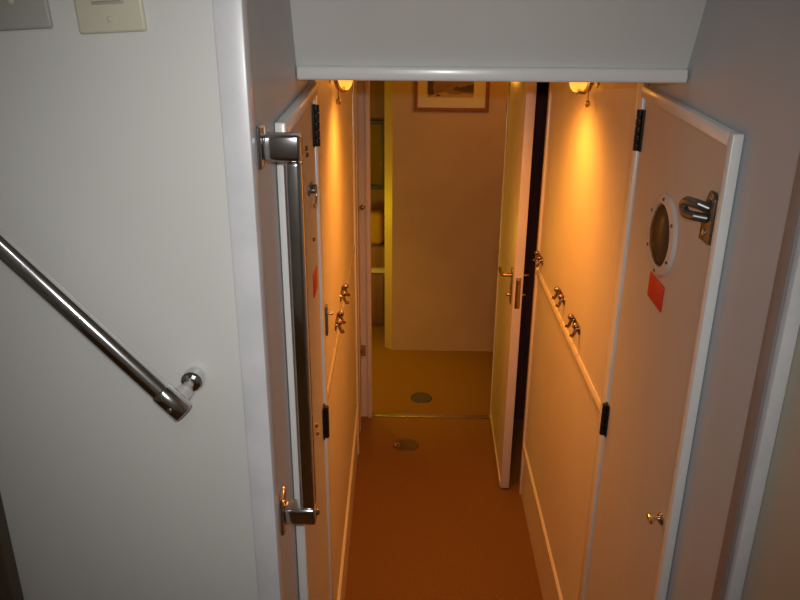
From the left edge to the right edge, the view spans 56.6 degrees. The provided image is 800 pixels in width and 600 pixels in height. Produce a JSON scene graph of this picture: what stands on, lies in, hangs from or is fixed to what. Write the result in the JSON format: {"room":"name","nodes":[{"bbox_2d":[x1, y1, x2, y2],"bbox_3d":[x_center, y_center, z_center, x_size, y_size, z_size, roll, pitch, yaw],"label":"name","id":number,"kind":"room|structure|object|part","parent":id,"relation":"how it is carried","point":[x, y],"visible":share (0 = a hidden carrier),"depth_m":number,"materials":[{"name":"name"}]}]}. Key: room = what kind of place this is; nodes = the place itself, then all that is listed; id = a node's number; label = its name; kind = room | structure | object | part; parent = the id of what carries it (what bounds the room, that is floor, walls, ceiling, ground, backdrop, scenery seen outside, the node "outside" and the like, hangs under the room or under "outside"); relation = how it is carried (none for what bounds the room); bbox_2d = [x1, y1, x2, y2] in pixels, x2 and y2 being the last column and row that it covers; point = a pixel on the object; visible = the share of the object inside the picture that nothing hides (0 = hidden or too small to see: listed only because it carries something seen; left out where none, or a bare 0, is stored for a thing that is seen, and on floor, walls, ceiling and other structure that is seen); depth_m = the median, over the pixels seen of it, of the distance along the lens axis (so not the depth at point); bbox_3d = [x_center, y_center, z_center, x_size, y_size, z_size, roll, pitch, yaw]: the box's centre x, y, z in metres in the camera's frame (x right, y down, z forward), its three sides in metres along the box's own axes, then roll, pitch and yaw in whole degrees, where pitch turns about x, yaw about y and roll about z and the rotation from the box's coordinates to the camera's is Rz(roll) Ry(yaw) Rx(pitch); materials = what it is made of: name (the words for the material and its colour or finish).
{"room":"ship interior","nodes":[
{"label":"ship interior","id":0,"kind":"room"},
{"bbox_2d":[0,0,258,599],"bbox_3d":[-0.920,0.250,1.221,1.415,2.850,0.045,1,21,1],"label":"wall","id":1,"kind":"structure","parent":0,"point":[113,175],"depth_m":1.09,"materials":[{"name":"white paint"}]},
{"bbox_2d":[0,493,23,599],"bbox_3d":[-0.713,-0.061,1.056,0.128,2.150,0.030,1,21,1],"label":"trim","id":2,"kind":"structure","parent":1,"relation":"attached to","point":[10,585],"depth_m":1.24,"materials":[{"name":"brown wood"}]},
{"bbox_2d":[0,0,52,30],"bbox_3d":[-0.493,-0.410,0.922,0.099,0.146,0.021,1,21,1],"label":"light switch","id":3,"kind":"object","parent":1,"relation":"attached to","point":[14,14],"visible":1,"depth_m":0.94,"materials":[{"name":"grey plastic"}]},
{"bbox_2d":[0,228,205,420],"bbox_3d":[-0.594,-0.157,0.983,0.602,0.675,0.095,1,21,1],"label":"handrail","id":4,"kind":"object","parent":1,"relation":"attached to","point":[175,402],"visible":1,"depth_m":1.02,"materials":[{"name":"metal"}]},
{"bbox_2d":[73,0,146,33],"bbox_3d":[-0.370,-0.407,0.923,0.095,0.146,0.014,1,21,1],"label":"light switch","id":5,"kind":"object","parent":1,"relation":"attached to","point":[93,16],"visible":1,"depth_m":0.94,"materials":[{"name":"beige plastic"}]},
{"bbox_3d":[-0.370,-0.407,0.923,0.041,0.074,0.002,-2,21,2],"label":"rocker frame","id":6,"kind":"part","parent":5,"relation":"part of","materials":[{"name":"grey plastic"}]},
{"bbox_2d":[248,0,357,599],"bbox_3d":[-0.231,-0.209,2.433,0.054,2.850,2.645,0,21,0],"label":"wall","id":7,"kind":"structure","parent":0,"point":[336,147],"depth_m":1.94,"materials":[{"name":"white paint"}]},
{"bbox_2d":[212,0,284,599],"bbox_3d":[-0.218,0.269,1.183,0.038,2.850,0.037,1,21,1],"label":"trim","id":8,"kind":"structure","parent":7,"relation":"attached to","point":[231,17],"depth_m":1.05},
{"bbox_2d":[256,123,319,535],"bbox_3d":[-0.167,0.075,1.153,0.067,0.681,0.042,0,21,0],"label":"grab bar","id":9,"kind":"object","parent":7,"relation":"attached to","point":[286,147],"visible":1,"depth_m":1.12,"materials":[{"name":"metal"}]},
{"bbox_3d":[-0.195,-0.215,1.042,0.008,0.060,0.042,0,21,0],"label":"wall plate","id":10,"kind":"part","parent":9,"relation":"part of","materials":[{"name":"metal"}]},
{"bbox_3d":[-0.199,0.358,1.261,0.008,0.074,0.042,0,21,0],"label":"wall plate","id":11,"kind":"part","parent":9,"relation":"part of","materials":[{"name":"metal"}]},
{"bbox_2d":[274,83,329,599],"bbox_3d":[-0.194,0.504,1.746,0.022,1.910,0.520,0,21,0],"label":"door","id":12,"kind":"structure","parent":7,"relation":"in","point":[303,116],"depth_m":1.63,"materials":[{"name":"laminate"}]},
{"bbox_3d":[-0.202,0.508,1.758,0.006,1.892,0.500,0,21,0],"label":"door panel","id":13,"kind":"part","parent":12,"relation":"part of","materials":[{"name":"laminate"}]},
{"bbox_3d":[-0.188,-0.239,1.601,0.014,0.020,0.060,0,21,0],"label":"catch plate","id":14,"kind":"part","parent":12,"relation":"part of","materials":[{"name":"metal"}]},
{"bbox_3d":[-0.195,-0.043,1.713,0.003,0.055,0.070,0,21,0],"label":"warning plate","id":15,"kind":"part","parent":12,"relation":"part of","materials":[{"name":"red plastic"}]},
{"bbox_2d":[310,80,333,599],"bbox_3d":[-0.202,0.407,2.028,0.013,1.988,0.052,0,21,0],"label":"trim","id":16,"kind":"structure","parent":7,"relation":"attached to","point":[315,101],"depth_m":1.90,"materials":[{"name":"white wood"}]},
{"bbox_2d":[325,304,332,335],"bbox_3d":[-0.192,0.054,2.018,0.020,0.085,0.024,0,21,0],"label":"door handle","id":17,"kind":"object","parent":7,"relation":"attached to","point":[327,313],"visible":0.98,"depth_m":2.01,"materials":[{"name":"metal"}]},
{"bbox_3d":[-0.199,0.054,2.018,0.006,0.085,0.024,0,21,0],"label":"plate","id":18,"kind":"part","parent":17,"relation":"part of","materials":[{"name":"metal"}]},
{"bbox_2d":[335,310,345,333],"bbox_3d":[-0.190,0.070,2.377,0.031,0.050,0.100,0,21,0],"label":"coat hook","id":19,"kind":"object","parent":7,"relation":"attached to","point":[338,322],"visible":1,"depth_m":2.35,"materials":[{"name":"metal"}]},
{"bbox_2d":[327,245,354,398],"bbox_3d":[-0.206,0.022,2.726,0.006,0.032,1.535,0,21,0],"label":"trim","id":20,"kind":"structure","parent":7,"relation":"attached to","point":[348,280],"depth_m":2.37,"materials":[{"name":"white wood"}]},
{"bbox_2d":[329,80,352,104],"bbox_3d":[-0.171,-0.642,2.184,0.067,0.124,0.179,0,21,0],"label":"wall lamp","id":21,"kind":"object","parent":7,"relation":"attached to","point":[341,85],"visible":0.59,"depth_m":2.21,"materials":[{"name":"gold metal"}]},
{"bbox_3d":[-0.179,-0.589,2.151,0.016,0.048,0.015,0,21,0],"label":"pull knob","id":22,"kind":"part","parent":21,"relation":"part of","materials":[{"name":"gold metal"}]},
{"bbox_3d":[-0.174,-0.639,2.176,0.029,0.059,0.109,6,22,14],"label":"arm","id":23,"kind":"part","parent":21,"relation":"part of","materials":[{"name":"gold metal"}]},
{"bbox_3d":[-0.169,-0.672,2.235,0.062,0.080,0.062,0,21,0],"label":"lamp shade","id":24,"kind":"part","parent":21,"relation":"part of","materials":[{"name":"yellow glass"}]},
{"bbox_2d":[340,283,349,303],"bbox_3d":[-0.191,-0.022,2.589,0.031,0.050,0.100,0,21,0],"label":"coat hook","id":25,"kind":"object","parent":7,"relation":"attached to","point":[344,287],"visible":1,"depth_m":2.56,"materials":[{"name":"metal"}]},
{"bbox_2d":[337,408,358,599],"bbox_3d":[-0.209,0.809,3.027,0.013,0.022,1.535,0,21,0],"label":"baseboard","id":26,"kind":"structure","parent":7,"relation":"attached to","point":[357,410],"depth_m":2.93,"materials":[{"name":"white wood"}]},
{"bbox_2d":[352,80,359,453],"bbox_3d":[-0.209,-0.148,3.464,0.013,2.000,0.034,0,21,0],"label":"trim","id":27,"kind":"structure","parent":7,"relation":"attached to","point":[353,117],"depth_m":3.44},
{"bbox_2d":[354,80,364,433],"bbox_3d":[-0.195,-0.233,3.644,0.040,1.930,0.340,0,21,0],"label":"door","id":28,"kind":"structure","parent":7,"relation":"in","point":[362,207],"depth_m":3.63,"materials":[{"name":"laminate"}]},
{"bbox_2d":[370,81,384,239],"bbox_3d":[-0.568,-0.936,5.521,1.400,2.000,0.050,1,21,1],"label":"wall","id":29,"kind":"structure","parent":0,"point":[376,87],"depth_m":5.33,"materials":[{"name":"brown wood"}]},
{"bbox_2d":[370,120,384,188],"bbox_3d":[-0.228,-1.057,5.422,0.240,0.500,0.030,1,21,1],"label":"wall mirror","id":30,"kind":"object","parent":29,"relation":"attached to","point":[377,127],"visible":0.34,"depth_m":5.41,"materials":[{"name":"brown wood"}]},
{"bbox_3d":[-0.228,-1.059,5.426,0.184,0.444,0.006,1,21,1],"label":"glass","id":31,"kind":"part","parent":30,"relation":"part of","materials":[{"name":"mirror"}]},
{"bbox_2d":[345,326,542,599],"bbox_3d":[-0.127,0.769,3.938,2.400,0.050,4.400,1,21,1],"label":"floor","id":32,"kind":"structure","parent":0,"point":[435,520],"depth_m":3.49,"materials":[{"name":"beige carpet"}]},
{"bbox_2d":[371,267,384,325],"bbox_3d":[-0.501,-0.090,5.506,0.820,0.430,0.488,1,21,1],"label":"base cabinet","id":33,"kind":"object","parent":32,"relation":"on","point":[377,274],"visible":0.08,"depth_m":5.28,"materials":[{"name":"brown wood"}]},
{"bbox_2d":[371,267,384,272],"bbox_3d":[-0.499,-0.285,5.442,0.820,0.020,0.467,1,21,1],"label":"countertop","id":34,"kind":"structure","parent":33,"relation":"on","point":[373,270],"depth_m":5.22,"materials":[{"name":"beige wood"}]},
{"bbox_2d":[371,240,384,267],"bbox_3d":[-0.241,-0.335,5.340,0.280,0.150,0.200,1,21,1],"label":"storage box","id":35,"kind":"object","parent":34,"relation":"on","point":[377,251],"visible":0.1,"depth_m":5.25,"materials":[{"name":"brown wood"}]},
{"bbox_2d":[371,210,384,244],"bbox_3d":[-0.239,-0.517,5.270,0.260,0.240,0.140,1,21,1],"label":"cushion","id":36,"kind":"object","parent":35,"relation":"on","point":[377,216],"visible":0.48,"depth_m":5.21,"materials":[{"name":"yellow fabric"}]},
{"bbox_2d":[393,438,418,451],"bbox_3d":[0.032,0.749,3.889,0.133,0.024,0.132,1,21,1],"label":"deck plate","id":37,"kind":"object","parent":32,"relation":"on","point":[404,444],"visible":1,"depth_m":3.88,"materials":[{"name":"metal"}]},
{"bbox_2d":[410,392,431,402],"bbox_3d":[0.125,0.574,4.373,0.128,0.006,0.128,1,21,1],"label":"deck plate","id":38,"kind":"object","parent":32,"relation":"on","point":[420,397],"visible":1,"depth_m":4.37,"materials":[{"name":"metal"}]},
{"bbox_2d":[384,81,507,351],"bbox_3d":[0.431,-0.609,4.681,1.057,2.000,0.100,1,21,1],"label":"wall","id":39,"kind":"structure","parent":0,"point":[444,170],"depth_m":4.68,"materials":[{"name":"paint"}]},
{"bbox_2d":[414,81,489,111],"bbox_3d":[0.305,-1.285,4.361,0.444,0.350,0.022,1,21,1],"label":"framed picture","id":40,"kind":"object","parent":39,"relation":"attached to","point":[429,96],"visible":0.51,"depth_m":4.39,"materials":[{"name":"brown wood"}]},
{"bbox_2d":[427,81,473,97],"bbox_3d":[0.299,-1.285,4.361,0.272,0.186,0.003,1,21,1],"label":"print","id":41,"kind":"object","parent":40,"relation":"attached to","point":[435,89],"depth_m":4.38},
{"bbox_2d":[357,80,548,418],"bbox_3d":[-0.089,-0.287,3.831,2.350,2.000,0.045,1,21,1],"label":"door frame","id":42,"kind":"structure","parent":0,"point":[542,87],"depth_m":3.79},
{"bbox_2d":[361,345,365,355],"bbox_3d":[-0.208,0.274,4.014,0.044,0.060,0.019,1,21,1],"label":"hinge","id":43,"kind":"object","parent":42,"relation":"in","point":[363,347],"depth_m":4.01,"materials":[{"name":"brown metal"}]},
{"bbox_2d":[365,81,371,417],"bbox_3d":[-0.161,-0.278,3.805,0.022,2.000,0.016,1,21,1],"label":"trim","id":44,"kind":"structure","parent":42,"relation":"attached to","point":[367,86],"depth_m":3.79,"materials":[{"name":"white wood"}]},
{"bbox_2d":[372,413,489,418],"bbox_3d":[0.177,0.651,4.172,0.665,0.006,0.032,1,21,1],"label":"trim","id":45,"kind":"structure","parent":42,"relation":"attached to","point":[373,414],"depth_m":4.17,"materials":[{"name":"metal"}]},
{"bbox_2d":[290,0,706,68],"bbox_3d":[0.172,-0.776,1.123,0.752,0.850,0.404,1,21,1],"label":"wall","id":46,"kind":"structure","parent":0,"point":[463,33],"depth_m":1.38,"materials":[{"name":"paint"}]},
{"bbox_2d":[296,65,687,82],"bbox_3d":[0.174,-0.438,1.438,0.746,0.026,0.052,1,21,1],"label":"trim","id":47,"kind":"structure","parent":46,"relation":"attached to","point":[304,72],"depth_m":1.42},
{"bbox_2d":[521,0,799,599],"bbox_3d":[0.557,0.398,0.860,0.072,2.850,4.650,1,21,1],"label":"wall","id":48,"kind":"structure","parent":0,"point":[743,69],"depth_m":1.32,"materials":[{"name":"white paint"}]},
{"bbox_2d":[489,82,536,487],"bbox_3d":[0.508,-0.123,3.490,0.132,1.920,0.688,1,21,2],"label":"door","id":49,"kind":"structure","parent":48,"relation":"in","point":[521,96],"depth_m":3.34,"materials":[{"name":"beige laminate"}]},
{"bbox_3d":[0.461,-0.123,3.259,0.056,0.021,0.112,1,21,2],"label":"lever","id":50,"kind":"part","parent":49,"relation":"part of","materials":[{"name":"gold metal"}]},
{"bbox_3d":[0.484,-0.061,3.231,0.006,0.160,0.045,1,21,2],"label":"handle plate","id":51,"kind":"part","parent":49,"relation":"part of","materials":[{"name":"gold metal"}]},
{"bbox_3d":[0.503,-0.028,3.171,0.022,0.140,0.002,1,21,2],"label":"lock plate","id":52,"kind":"part","parent":49,"relation":"part of","materials":[{"name":"gold metal"}]},
{"bbox_3d":[0.544,-0.113,3.232,0.034,0.019,0.064,3,21,7],"label":"lever","id":53,"kind":"part","parent":49,"relation":"part of","materials":[{"name":"gold metal"}]},
{"bbox_2d":[518,82,552,493],"bbox_3d":[0.574,-0.024,3.154,0.013,2.000,0.034,1,21,1],"label":"trim","id":54,"kind":"structure","parent":48,"relation":"attached to","point":[550,83],"depth_m":3.13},
{"bbox_2d":[532,250,542,267],"bbox_3d":[0.560,-0.168,3.026,0.031,0.050,0.100,1,21,1],"label":"coat hook","id":55,"kind":"object","parent":48,"relation":"attached to","point":[538,256],"visible":1,"depth_m":3.00,"materials":[{"name":"metal"}]},
{"bbox_2d":[522,445,562,599],"bbox_3d":[0.553,0.875,2.868,0.011,0.022,1.210,1,21,1],"label":"baseboard","id":56,"kind":"structure","parent":48,"relation":"attached to","point":[523,446],"depth_m":2.85,"materials":[{"name":"white wood"}]},
{"bbox_2d":[552,287,564,307],"bbox_3d":[0.548,-0.010,2.573,0.031,0.050,0.100,1,21,1],"label":"coat hook","id":57,"kind":"object","parent":48,"relation":"attached to","point":[557,290],"visible":1,"depth_m":2.54,"materials":[{"name":"metal"}]},
{"bbox_2d":[536,269,600,413],"bbox_3d":[0.559,0.088,2.567,0.010,0.032,1.210,1,21,1],"label":"trim","id":58,"kind":"structure","parent":48,"relation":"attached to","point":[596,400],"depth_m":2.38,"materials":[{"name":"white wood"}]},
{"bbox_2d":[565,314,580,337],"bbox_3d":[0.542,0.081,2.334,0.031,0.050,0.100,1,21,1],"label":"coat hook","id":59,"kind":"object","parent":48,"relation":"attached to","point":[575,325],"visible":1,"depth_m":2.30,"materials":[{"name":"metal"}]},
{"bbox_3d":[0.555,0.081,2.334,0.004,0.026,0.100,1,21,1],"label":"plate","id":60,"kind":"part","parent":59,"relation":"part of","materials":[{"name":"metal"}]},
{"bbox_2d":[569,82,599,107],"bbox_3d":[0.535,-0.631,2.168,0.067,0.124,0.179,1,21,1],"label":"wall lamp","id":61,"kind":"object","parent":48,"relation":"attached to","point":[576,87],"visible":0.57,"depth_m":2.20,"materials":[{"name":"gold metal"}]},
{"bbox_3d":[0.534,-0.662,2.219,0.062,0.080,0.062,1,21,1],"label":"lamp shade","id":62,"kind":"part","parent":61,"relation":"part of","materials":[{"name":"clear glass"}]},
{"bbox_3d":[0.538,-0.628,2.160,0.029,0.059,0.109,-5,22,-13],"label":"arm","id":63,"kind":"part","parent":61,"relation":"part of","materials":[{"name":"gold metal"}]},
{"bbox_3d":[0.541,-0.578,2.135,0.016,0.048,0.015,1,21,1],"label":"pull knob","id":64,"kind":"part","parent":61,"relation":"part of","materials":[{"name":"gold metal"}]},
{"bbox_2d":[578,83,648,599],"bbox_3d":[0.543,0.415,2.021,0.012,1.988,0.052,1,21,1],"label":"trim","id":65,"kind":"structure","parent":48,"relation":"attached to","point":[640,101],"depth_m":1.88,"materials":[{"name":"white wood"}]},
{"bbox_2d":[586,86,743,599],"bbox_3d":[0.517,0.508,1.746,0.047,1.910,0.545,1,21,1],"label":"door","id":66,"kind":"structure","parent":48,"relation":"in","point":[689,161],"depth_m":1.52,"materials":[{"name":"paint"}]},
{"bbox_3d":[0.537,-0.018,1.561,0.002,0.055,0.096,1,23,1],"label":"warning plate","id":67,"kind":"part","parent":66,"relation":"part of","materials":[{"name":"red plastic"}]},
{"bbox_3d":[0.528,-0.133,1.524,0.016,0.128,0.128,1,21,1],"label":"porthole glass","id":68,"kind":"part","parent":66,"relation":"part of","materials":[{"name":"glass"}]},
{"bbox_3d":[0.531,-0.143,1.277,0.007,0.090,0.046,1,21,1],"label":"latch plate","id":69,"kind":"part","parent":66,"relation":"part of","materials":[{"name":"metal"}]},
{"bbox_2d":[711,152,799,599],"bbox_3d":[0.530,0.284,1.156,0.006,2.850,0.033,1,21,1],"label":"trim","id":70,"kind":"structure","parent":48,"relation":"attached to","point":[792,225],"depth_m":1.09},
{"bbox_2d":[724,230,799,599],"bbox_3d":[0.544,0.288,1.147,0.022,2.850,0.035,1,21,1],"label":"trim","id":71,"kind":"structure","parent":48,"relation":"attached to","point":[790,320],"depth_m":1.09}
]}

